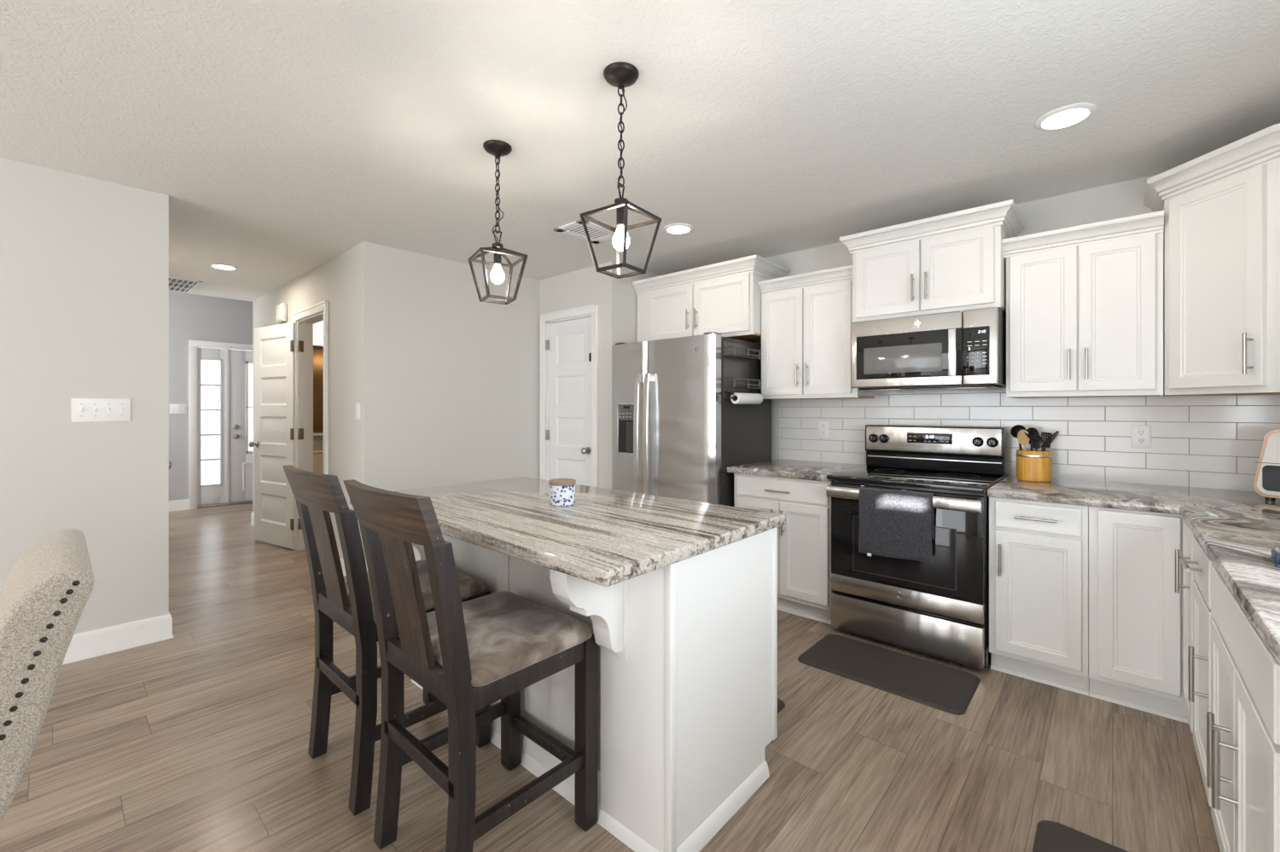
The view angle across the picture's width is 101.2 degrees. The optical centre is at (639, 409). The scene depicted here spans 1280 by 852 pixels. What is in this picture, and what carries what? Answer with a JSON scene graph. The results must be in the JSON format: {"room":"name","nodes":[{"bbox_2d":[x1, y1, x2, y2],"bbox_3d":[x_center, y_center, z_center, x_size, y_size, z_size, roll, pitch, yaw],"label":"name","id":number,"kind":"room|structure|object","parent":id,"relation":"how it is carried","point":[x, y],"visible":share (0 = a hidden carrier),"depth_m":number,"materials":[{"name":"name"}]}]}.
{"room":"kitchen","nodes":[
{"label":"kitchen","id":0,"kind":"room"},
{"bbox_2d":[168,290,252,500],"bbox_3d":[-5.543,-0.110,6.863,0.120,2.740,5.200,0,0,42],"label":"wall","id":1,"kind":"structure","parent":0,"point":[191,317],"depth_m":6.60,"materials":[{"name":"grey paint"}]},
{"bbox_2d":[169,404,186,413],"bbox_3d":[-5.740,-0.008,6.542,0.016,0.120,0.165,0,0,42],"label":"light switch","id":2,"kind":"object","parent":1,"relation":"attached to","point":[174,409],"visible":1,"depth_m":6.54,"materials":[{"name":"white plastic"}]},
{"bbox_2d":[168,499,189,511],"bbox_3d":[-6.411,1.194,5.794,0.018,0.132,2.210,0,0,42],"label":"baseboard","id":3,"kind":"structure","parent":1,"relation":"attached to","point":[177,505],"depth_m":6.54,"materials":[{"name":"white paint"}]},
{"bbox_2d":[197,347,225,506],"bbox_3d":[-5.548,0.220,6.806,0.048,2.020,0.290,0,0,42],"label":"window","id":4,"kind":"structure","parent":1,"relation":"in","point":[211,362],"depth_m":6.80,"materials":[{"name":"white glass"}]},
{"bbox_2d":[188,339,252,509],"bbox_3d":[-5.223,0.193,7.160,0.080,2.135,1.410,0,0,42],"label":"trim","id":5,"kind":"structure","parent":1,"relation":"attached to","point":[193,345],"depth_m":6.66,"materials":[{"name":"white paint"}]},
{"bbox_2d":[197,500,252,508],"bbox_3d":[-5.234,1.246,7.170,0.090,0.028,1.250,0,0,42],"label":"threshold","id":6,"kind":"object","parent":1,"relation":"attached to","point":[244,502],"depth_m":6.88,"materials":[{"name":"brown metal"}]},
{"bbox_2d":[229,349,252,502],"bbox_3d":[-5.099,0.220,7.260,0.110,2.020,0.905,0,0,42],"label":"door","id":7,"kind":"structure","parent":1,"relation":"in","point":[241,362],"depth_m":7.02,"materials":[{"name":"white paint"}]},
{"bbox_2d":[0,157,539,634],"bbox_3d":[-3.341,0.040,2.185,0.150,2.440,7.385,0,0,42],"label":"wall","id":8,"kind":"structure","parent":0,"point":[84,260],"depth_m":2.79,"materials":[{"name":"white paint"}]},
{"bbox_2d":[71,398,130,422],"bbox_3d":[-2.764,0.004,2.702,0.016,0.120,0.208,0,0,42],"label":"light switch","id":9,"kind":"object","parent":8,"relation":"attached to","point":[83,410],"visible":1,"depth_m":2.69,"materials":[{"name":"white plastic"}]},
{"bbox_2d":[62,612,173,664],"bbox_3d":[-5.256,1.194,2.261,3.138,0.132,4.538,0,0,42],"label":"baseboard","id":10,"kind":"structure","parent":8,"relation":"attached to","point":[108,640],"depth_m":2.74,"materials":[{"name":"white paint"}]},
{"bbox_2d":[339,558,367,576],"bbox_3d":[-1.689,1.194,4.473,0.728,0.132,1.533,0,0,42],"label":"baseboard","id":11,"kind":"structure","parent":8,"relation":"attached to","point":[340,559],"depth_m":3.92,"materials":[{"name":"white paint"}]},
{"bbox_2d":[252,241,382,570],"bbox_3d":[-3.045,0.040,4.766,3.100,2.440,0.120,0,0,42],"label":"wall","id":12,"kind":"structure","parent":0,"point":[351,282],"depth_m":3.86,"materials":[{"name":"white paint"}]},
{"bbox_2d":[250,512,254,526],"bbox_3d":[-3.538,1.194,5.419,1.528,0.132,0.468,0,0,42],"label":"baseboard","id":13,"kind":"structure","parent":12,"relation":"attached to","point":[253,514],"depth_m":5.71,"materials":[{"name":"white paint"}]},
{"bbox_2d":[248,322,295,549],"bbox_3d":[-3.374,0.235,4.865,0.714,2.020,0.175,0,0,30],"label":"door","id":14,"kind":"structure","parent":12,"relation":"in","point":[274,445],"depth_m":4.84,"materials":[{"name":"white paint"}]},
{"bbox_2d":[275,302,287,323],"bbox_3d":[-3.366,-0.904,4.940,0.200,0.162,0.050,0,0,42],"label":"door chime","id":15,"kind":"object","parent":12,"relation":"attached to","point":[282,309],"visible":1,"depth_m":4.88,"materials":[{"name":"white plastic"}]},
{"bbox_2d":[297,340,303,529],"bbox_3d":[-3.035,0.230,4.708,0.003,1.690,0.043,0,0,42],"label":"door hinges","id":16,"kind":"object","parent":12,"relation":"attached to","point":[300,344],"depth_m":4.70,"materials":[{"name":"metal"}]},
{"bbox_2d":[291,300,328,550],"bbox_3d":[-2.759,0.199,4.493,0.874,2.122,0.144,0,0,42],"label":"trim","id":17,"kind":"structure","parent":12,"relation":"attached to","point":[305,331],"depth_m":4.71,"materials":[{"name":"white paint"}]},
{"bbox_2d":[355,402,360,419],"bbox_3d":[-2.013,0.012,3.752,0.075,0.118,0.009,0,0,42],"label":"light switch","id":18,"kind":"object","parent":12,"relation":"attached to","point":[357,404],"visible":1,"depth_m":3.74,"materials":[{"name":"white plastic"}]},
{"bbox_2d":[313,347,323,450],"bbox_3d":[-4.234,0.040,5.686,0.100,2.440,5.200,0,0,42],"label":"wall","id":19,"kind":"structure","parent":0,"point":[317,440],"depth_m":6.14,"materials":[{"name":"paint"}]},
{"bbox_2d":[313,348,323,436],"bbox_3d":[-3.596,-0.203,6.269,0.070,1.015,1.320,0,0,42],"label":"bathroom mirror","id":20,"kind":"object","parent":19,"relation":"attached to","point":[317,353],"visible":0.02,"depth_m":6.12,"materials":[{"name":"brown mirror"}]},
{"bbox_2d":[313,320,323,348],"bbox_3d":[-3.595,-0.912,6.255,0.090,0.375,1.240,0,0,42],"label":"vanity light","id":21,"kind":"object","parent":19,"relation":"attached to","point":[318,327],"visible":0.02,"depth_m":6.08,"materials":[{"name":"beige"}]},
{"bbox_2d":[539,261,622,489],"bbox_3d":[-0.531,0.040,4.544,0.935,2.440,0.120,0,0,42],"label":"wall","id":22,"kind":"structure","parent":0,"point":[584,287],"depth_m":4.27,"materials":[{"name":"white paint"}]},
{"bbox_2d":[545,316,591,486],"bbox_3d":[-0.620,0.238,4.547,0.608,2.020,0.105,0,0,42],"label":"door","id":23,"kind":"structure","parent":22,"relation":"in","point":[569,344],"depth_m":4.56,"materials":[{"name":"white paint"}]},
{"bbox_2d":[539,303,598,487],"bbox_3d":[-0.586,0.199,4.577,0.754,2.122,0.144,0,0,42],"label":"trim","id":24,"kind":"structure","parent":22,"relation":"attached to","point":[546,319],"depth_m":4.65,"materials":[{"name":"white paint"}]},
{"bbox_2d":[0,502,1220,851],"bbox_3d":[-3.076,1.310,2.562,10.000,0.100,8.300,0,0,42],"label":"floor","id":25,"kind":"structure","parent":0,"point":[196,740],"depth_m":1.88,"materials":[{"name":"brown wood"}]},
{"bbox_2d":[0,529,94,823],"bbox_3d":[-1.351,0.768,0.802,0.481,0.992,0.707,0,0,42],"label":"dining chair","id":26,"kind":"object","parent":25,"relation":"on","point":[43,598],"visible":1,"depth_m":0.86,"materials":[{"name":"beige fabric"}]},
{"bbox_2d":[313,449,323,474],"bbox_3d":[-3.500,0.865,5.901,0.685,0.790,0.400,0,0,42],"label":"cabinet","id":27,"kind":"object","parent":25,"relation":"on","point":[317,454],"visible":0.02,"depth_m":5.95,"materials":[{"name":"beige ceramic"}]},
{"bbox_2d":[282,465,489,816],"bbox_3d":[-0.924,0.730,1.916,0.476,1.060,0.582,0,0,42],"label":"bar stool","id":28,"kind":"object","parent":25,"relation":"on","point":[316,495],"visible":0.66,"depth_m":1.72,"materials":[{"name":"brown wood"}]},
{"bbox_2d":[343,479,597,851],"bbox_3d":[-0.488,0.730,1.526,0.476,1.060,0.582,0,0,42],"label":"bar stool","id":29,"kind":"object","parent":25,"relation":"on","point":[489,648],"visible":1,"depth_m":1.42,"materials":[{"name":"brown wood"}]},
{"bbox_2d":[411,527,777,851],"bbox_3d":[-0.333,0.838,2.094,1.543,0.845,0.876,0,0,42],"label":"kitchen island","id":30,"kind":"object","parent":25,"relation":"on","point":[687,649],"visible":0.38,"depth_m":1.57,"materials":[{"name":"white paint"}]},
{"bbox_2d":[349,477,786,587],"bbox_3d":[-0.367,0.396,2.091,1.596,0.038,0.910,0,0,42],"label":"island countertop","id":31,"kind":"structure","parent":30,"relation":"on","point":[608,538],"depth_m":1.72,"materials":[{"name":"beige stone"}]},
{"bbox_2d":[548,478,575,506],"bbox_3d":[-0.308,0.329,2.084,0.106,0.097,0.106,0,0,42],"label":"candle jar","id":32,"kind":"object","parent":31,"relation":"on","point":[561,491],"visible":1,"depth_m":2.04,"materials":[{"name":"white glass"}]},
{"bbox_2d":[611,331,771,506],"bbox_3d":[0.362,0.369,3.978,0.950,1.751,0.838,0,0,42],"label":"refrigerator","id":33,"kind":"object","parent":25,"relation":"on","point":[675,433],"visible":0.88,"depth_m":3.65,"materials":[{"name":"grey metal"}]},
{"bbox_2d":[723,341,762,399],"bbox_3d":[0.696,-0.259,3.572,0.088,0.383,0.376,0,0,42],"label":"rack","id":34,"kind":"object","parent":33,"relation":"attached to","point":[736,357],"visible":0.94,"depth_m":3.56,"materials":[{"name":"grey metal"}]},
{"bbox_2d":[723,386,761,389],"bbox_3d":[0.702,-0.148,3.580,0.081,0.006,0.355,0,0,42],"label":"shelf","id":35,"kind":"object","parent":34,"relation":"attached to","point":[724,387],"depth_m":3.54,"materials":[{"name":"grey metal"}]},
{"bbox_2d":[723,354,761,360],"bbox_3d":[0.702,-0.353,3.580,0.081,0.006,0.355,0,0,42],"label":"shelf","id":36,"kind":"object","parent":34,"relation":"attached to","point":[725,357],"depth_m":3.57,"materials":[{"name":"grey metal"}]},
{"bbox_2d":[730,392,762,404],"bbox_3d":[0.727,-0.073,3.562,0.074,0.074,0.314,0,0,42],"label":"paper towel roll","id":37,"kind":"object","parent":34,"relation":"on","point":[742,398],"visible":0.95,"depth_m":3.51,"materials":[{"name":"white paper"}]},
{"bbox_2d":[777,698,785,714],"bbox_3d":[0.258,1.253,2.389,0.750,0.014,0.300,0,0,42],"label":"floor mat","id":38,"kind":"object","parent":25,"relation":"on","point":[781,705],"visible":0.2,"depth_m":2.22,"materials":[{"name":"grey plastic"}]},
{"bbox_2d":[733,473,831,624],"bbox_3d":[1.075,0.838,3.482,0.645,0.845,0.763,0,0,42],"label":"base cabinet","id":39,"kind":"object","parent":25,"relation":"on","point":[804,543],"visible":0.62,"depth_m":3.15,"materials":[{"name":"white paint"}]},
{"bbox_2d":[727,459,866,482],"bbox_3d":[1.071,0.396,3.504,0.685,0.038,0.741,0,0,42],"label":"countertop","id":40,"kind":"structure","parent":39,"relation":"on","point":[807,470],"depth_m":3.37,"materials":[{"name":"grey stone"}]},
{"bbox_2d":[797,634,980,715],"bbox_3d":[1.189,1.253,2.550,0.730,0.014,0.427,0,0,42],"label":"floor mat","id":41,"kind":"object","parent":25,"relation":"on","point":[939,687],"visible":1,"depth_m":2.50,"materials":[{"name":"grey plastic"}]},
{"bbox_2d":[826,424,1006,669],"bbox_3d":[1.555,0.680,2.961,0.753,1.160,0.756,0,0,42],"label":"range","id":42,"kind":"object","parent":25,"relation":"on","point":[939,608],"visible":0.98,"depth_m":2.75,"materials":[{"name":"silver metal"}]},
{"bbox_2d":[858,488,934,563],"bbox_3d":[1.303,0.590,2.689,0.349,0.353,0.058,0,0,42],"label":"dish towel","id":43,"kind":"object","parent":42,"relation":"hanging from","point":[893,524],"visible":1,"depth_m":2.66,"materials":[{"name":"grey fabric"}]},
{"bbox_2d":[826,465,1005,493],"bbox_3d":[1.549,0.381,2.954,0.753,0.026,0.655,0,0,42],"label":"cooktop","id":44,"kind":"object","parent":42,"relation":"in","point":[943,480],"depth_m":2.85,"materials":[{"name":"black glass"}]},
{"bbox_2d":[989,497,1089,696],"bbox_3d":[2.019,0.838,2.634,0.362,0.845,0.763,0,0,42],"label":"base cabinet","id":45,"kind":"object","parent":25,"relation":"on","point":[1038,551],"visible":0.91,"depth_m":2.38,"materials":[{"name":"white paint"}]},
{"bbox_2d":[986,475,1279,666],"bbox_3d":[1.683,0.396,1.609,1.241,0.038,2.743,0,0,42],"label":"countertop","id":46,"kind":"structure","parent":45,"relation":"on","point":[1238,531],"depth_m":1.85,"materials":[{"name":"grey stone"}]},
{"bbox_2d":[1015,449,1052,482],"bbox_3d":[2.099,0.298,2.802,0.156,0.158,0.156,0,0,42],"label":"utensil crock","id":47,"kind":"object","parent":46,"relation":"on","point":[1033,466],"visible":0.96,"depth_m":2.74,"materials":[{"name":"brown wood"}]},
{"bbox_2d":[1010,424,1025,450],"bbox_3d":[2.045,0.223,2.852,0.083,0.278,0.034,0,0,4],"label":"ladle","id":48,"kind":"object","parent":47,"relation":"in","point":[1015,430],"visible":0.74,"depth_m":2.85,"materials":[{"name":"black plastic"}]},
{"bbox_2d":[1017,430,1029,451],"bbox_3d":[2.039,0.235,2.792,0.070,0.254,0.016,0,0,-6],"label":"wooden spoon","id":49,"kind":"object","parent":47,"relation":"in","point":[1022,439],"visible":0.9,"depth_m":2.79,"materials":[{"name":"brown wood"}]},
{"bbox_2d":[1025,427,1039,451],"bbox_3d":[2.096,0.229,2.819,0.076,0.264,0.019,0,0,2],"label":"serving spoon","id":50,"kind":"object","parent":47,"relation":"in","point":[1033,432],"visible":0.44,"depth_m":2.82,"materials":[{"name":"black plastic"}]},
{"bbox_2d":[1024,432,1042,451],"bbox_3d":[2.047,0.240,2.738,0.109,0.243,0.031,0,0,-19],"label":"server","id":51,"kind":"object","parent":47,"relation":"in","point":[1036,441],"visible":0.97,"depth_m":2.74,"materials":[{"name":"black plastic"}]},
{"bbox_2d":[1041,432,1052,451],"bbox_3d":[2.132,0.240,2.763,0.059,0.242,0.015,0,0,12],"label":"slotted turner","id":52,"kind":"object","parent":47,"relation":"in","point":[1044,446],"visible":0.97,"depth_m":2.76,"materials":[{"name":"black plastic"}]},
{"bbox_2d":[1041,430,1058,451],"bbox_3d":[2.184,0.238,2.813,0.114,0.246,0.011,0,0,2],"label":"spatula","id":53,"kind":"object","parent":47,"relation":"in","point":[1054,435],"visible":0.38,"depth_m":2.81,"materials":[{"name":"grey plastic"}]},
{"bbox_2d":[1253,429,1279,500],"bbox_3d":[2.735,0.229,2.123,0.300,0.297,0.300,0,0,-26],"label":"air fryer","id":54,"kind":"object","parent":46,"relation":"on","point":[1266,483],"visible":1,"depth_m":2.16,"materials":[{"name":"white plastic"}]},
{"bbox_2d":[1268,547,1279,567],"bbox_3d":[1.585,0.359,1.254,0.098,0.036,0.085,0,0,42],"label":"soap caddy","id":55,"kind":"object","parent":46,"relation":"on","point":[1275,559],"visible":1,"depth_m":1.28,"materials":[{"name":"blue ceramic"}]},
{"bbox_2d":[1274,547,1279,562],"bbox_3d":[1.585,0.357,1.254,0.088,0.032,0.075,0,0,42],"label":"cup","id":56,"kind":"object","parent":55,"relation":"on","point":[1277,549],"depth_m":1.27,"materials":[{"name":"blue metal"}]},
{"bbox_2d":[1032,820,1128,851],"bbox_3d":[1.115,1.253,1.226,0.360,0.014,0.755,0,0,42],"label":"floor mat","id":57,"kind":"object","parent":25,"relation":"on","point":[1050,836],"visible":1,"depth_m":1.52,"materials":[{"name":"grey plastic"}]},
{"bbox_2d":[1088,506,1195,733],"bbox_3d":[2.383,0.838,2.114,0.871,0.845,1.050,0,0,42],"label":"base cabinet","id":58,"kind":"object","parent":25,"relation":"on","point":[1141,589],"visible":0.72,"depth_m":2.16,"materials":[{"name":"white paint"}]},
{"bbox_2d":[1180,535,1213,807],"bbox_3d":[1.970,0.838,1.472,0.628,0.845,0.453,0,0,42],"label":"base cabinet","id":59,"kind":"object","parent":25,"relation":"on","point":[1200,654],"visible":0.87,"depth_m":1.65,"materials":[{"name":"white paint"}]},
{"bbox_2d":[1206,564,1279,851],"bbox_3d":[1.545,0.838,1.000,0.628,0.845,0.813,0,0,42],"label":"base cabinet","id":60,"kind":"object","parent":25,"relation":"on","point":[1243,720],"visible":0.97,"depth_m":1.14,"materials":[{"name":"white paint"}]},
{"bbox_2d":[0,0,1279,302],"bbox_3d":[-2.332,-1.355,1.893,8.000,0.350,8.300,0,0,42],"label":"ceiling","id":61,"kind":"structure","parent":0,"point":[282,138],"depth_m":2.08,"materials":[{"name":"white paint"}]},
{"bbox_2d":[168,276,202,293],"bbox_3d":[-4.423,-1.175,4.922,0.700,0.011,0.410,0,0,42],"label":"ceiling vent","id":62,"kind":"object","parent":61,"relation":"in","point":[180,285],"visible":0.46,"depth_m":4.95,"materials":[{"name":"white plastic"}]},
{"bbox_2d":[208,262,238,270],"bbox_3d":[-3.431,-1.175,4.336,0.196,0.010,0.196,0,0,42],"label":"recessed light","id":63,"kind":"object","parent":61,"relation":"in","point":[222,266],"visible":1,"depth_m":4.31,"materials":[{"name":"white plastic"}]},
{"bbox_2d":[468,139,527,304],"bbox_3d":[-0.640,-0.834,2.361,0.211,0.692,0.211,0,0,-32],"label":"pendant light","id":64,"kind":"object","parent":61,"relation":"hanging from","point":[498,148],"visible":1,"depth_m":2.35,"materials":[{"name":"black metal"}]},
{"bbox_2d":[493,247,501,265],"bbox_3d":[-0.640,-0.686,2.361,0.034,0.074,0.034,0,0,42],"label":"socket","id":65,"kind":"object","parent":64,"relation":"attached to","point":[497,257],"depth_m":2.35,"materials":[{"name":"black metal"}]},
{"bbox_2d":[553,219,615,244],"bbox_3d":[-0.335,-1.175,3.487,0.280,0.011,0.380,0,0,42],"label":"ceiling vent","id":66,"kind":"object","parent":61,"relation":"in","point":[597,234],"visible":0.72,"depth_m":3.46,"materials":[{"name":"white plastic"}]},
{"bbox_2d":[580,61,661,279],"bbox_3d":[-0.066,-0.830,1.846,0.211,0.699,0.211,0,0,36],"label":"pendant light","id":67,"kind":"object","parent":61,"relation":"hanging from","point":[621,75],"visible":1,"depth_m":1.83,"materials":[{"name":"black metal"}]},
{"bbox_2d":[616,205,624,226],"bbox_3d":[-0.066,-0.679,1.846,0.034,0.074,0.034,0,0,42],"label":"socket","id":68,"kind":"object","parent":67,"relation":"attached to","point":[619,211],"depth_m":1.83,"materials":[{"name":"black metal"}]},
{"bbox_2d":[663,223,693,234],"bbox_3d":[0.251,-1.175,3.430,0.196,0.010,0.196,0,0,42],"label":"recessed light","id":69,"kind":"object","parent":61,"relation":"in","point":[674,229],"visible":1,"depth_m":3.41,"materials":[{"name":"white plastic"}]},
{"bbox_2d":[1034,102,1097,130],"bbox_3d":[1.713,-1.175,2.120,0.196,0.010,0.196,0,0,42],"label":"recessed light","id":70,"kind":"object","parent":61,"relation":"in","point":[1064,117],"visible":1,"depth_m":2.11,"materials":[{"name":"white plastic"}]},
{"bbox_2d":[622,267,659,343],"bbox_3d":[0.057,0.040,4.590,0.120,2.440,0.735,0,0,42],"label":"wall","id":71,"kind":"structure","parent":0,"point":[629,295],"depth_m":4.35,"materials":[{"name":"white paint"}]},
{"bbox_2d":[756,174,1279,491],"bbox_3d":[1.712,0.040,3.511,3.785,2.440,0.128,0,0,42],"label":"wall","id":72,"kind":"structure","parent":0,"point":[1116,416],"depth_m":2.83,"materials":[{"name":"white tile"}]},
{"bbox_2d":[632,254,789,343],"bbox_3d":[0.530,-0.790,4.150,1.151,0.530,0.498,0,0,42],"label":"upper cabinet","id":73,"kind":"object","parent":72,"relation":"attached to","point":[724,298],"visible":0.87,"depth_m":3.90,"materials":[{"name":"white paint"}]},
{"bbox_2d":[757,264,874,399],"bbox_3d":[1.206,-0.487,3.623,0.672,0.825,0.378,0,0,42],"label":"upper cabinet","id":74,"kind":"object","parent":72,"relation":"attached to","point":[806,318],"visible":0.91,"depth_m":3.49,"materials":[{"name":"white paint"}]},
{"bbox_2d":[819,420,828,437],"bbox_3d":[1.318,0.141,3.774,0.072,0.116,0.008,0,0,42],"label":"outlet","id":75,"kind":"object","parent":72,"relation":"attached to","point":[823,426],"visible":1,"depth_m":3.77,"materials":[{"name":"white plastic"}]},
{"bbox_2d":[839,199,1024,322],"bbox_3d":[1.706,-0.792,3.107,0.872,0.525,0.478,0,0,42],"label":"upper cabinet","id":76,"kind":"object","parent":72,"relation":"attached to","point":[955,261],"visible":0.91,"depth_m":2.91,"materials":[{"name":"white paint"}]},
{"bbox_2d":[850,307,1006,391],"bbox_3d":[1.697,-0.321,3.094,0.744,0.414,0.509,0,0,42],"label":"microwave","id":77,"kind":"object","parent":76,"relation":"attached to","point":[965,350],"visible":1,"depth_m":2.89,"materials":[{"name":"grey metal"}]},
{"bbox_2d":[1001,210,1163,398],"bbox_3d":[2.244,-0.477,2.690,0.602,0.825,0.378,0,0,42],"label":"upper cabinet","id":78,"kind":"object","parent":72,"relation":"attached to","point":[1085,303],"visible":1,"depth_m":2.54,"materials":[{"name":"white paint"}]},
{"bbox_2d":[1131,425,1151,448],"bbox_3d":[2.545,0.139,2.671,0.072,0.116,0.008,0,0,42],"label":"outlet","id":79,"kind":"object","parent":72,"relation":"attached to","point":[1141,435],"visible":1,"depth_m":2.67,"materials":[{"name":"white plastic"}]},
{"bbox_2d":[1136,437,1145,444],"bbox_3d":[2.543,0.160,2.669,0.033,0.033,0.003,0,0,42],"label":"receptacle","id":80,"kind":"object","parent":79,"relation":"attached to","point":[1139,440],"depth_m":2.67,"materials":[{"name":"white plastic"}]},
{"bbox_2d":[1136,429,1146,436],"bbox_3d":[2.543,0.118,2.669,0.033,0.033,0.003,0,0,42],"label":"receptacle","id":81,"kind":"object","parent":79,"relation":"attached to","point":[1139,432],"depth_m":2.67,"materials":[{"name":"white plastic"}]},
{"bbox_2d":[1143,123,1279,396],"bbox_3d":[2.581,-0.560,2.190,0.677,0.990,0.672,0,0,42],"label":"upper cabinet","id":82,"kind":"object","parent":72,"relation":"attached to","point":[1220,206],"visible":0.91,"depth_m":2.15,"materials":[{"name":"white paint"}]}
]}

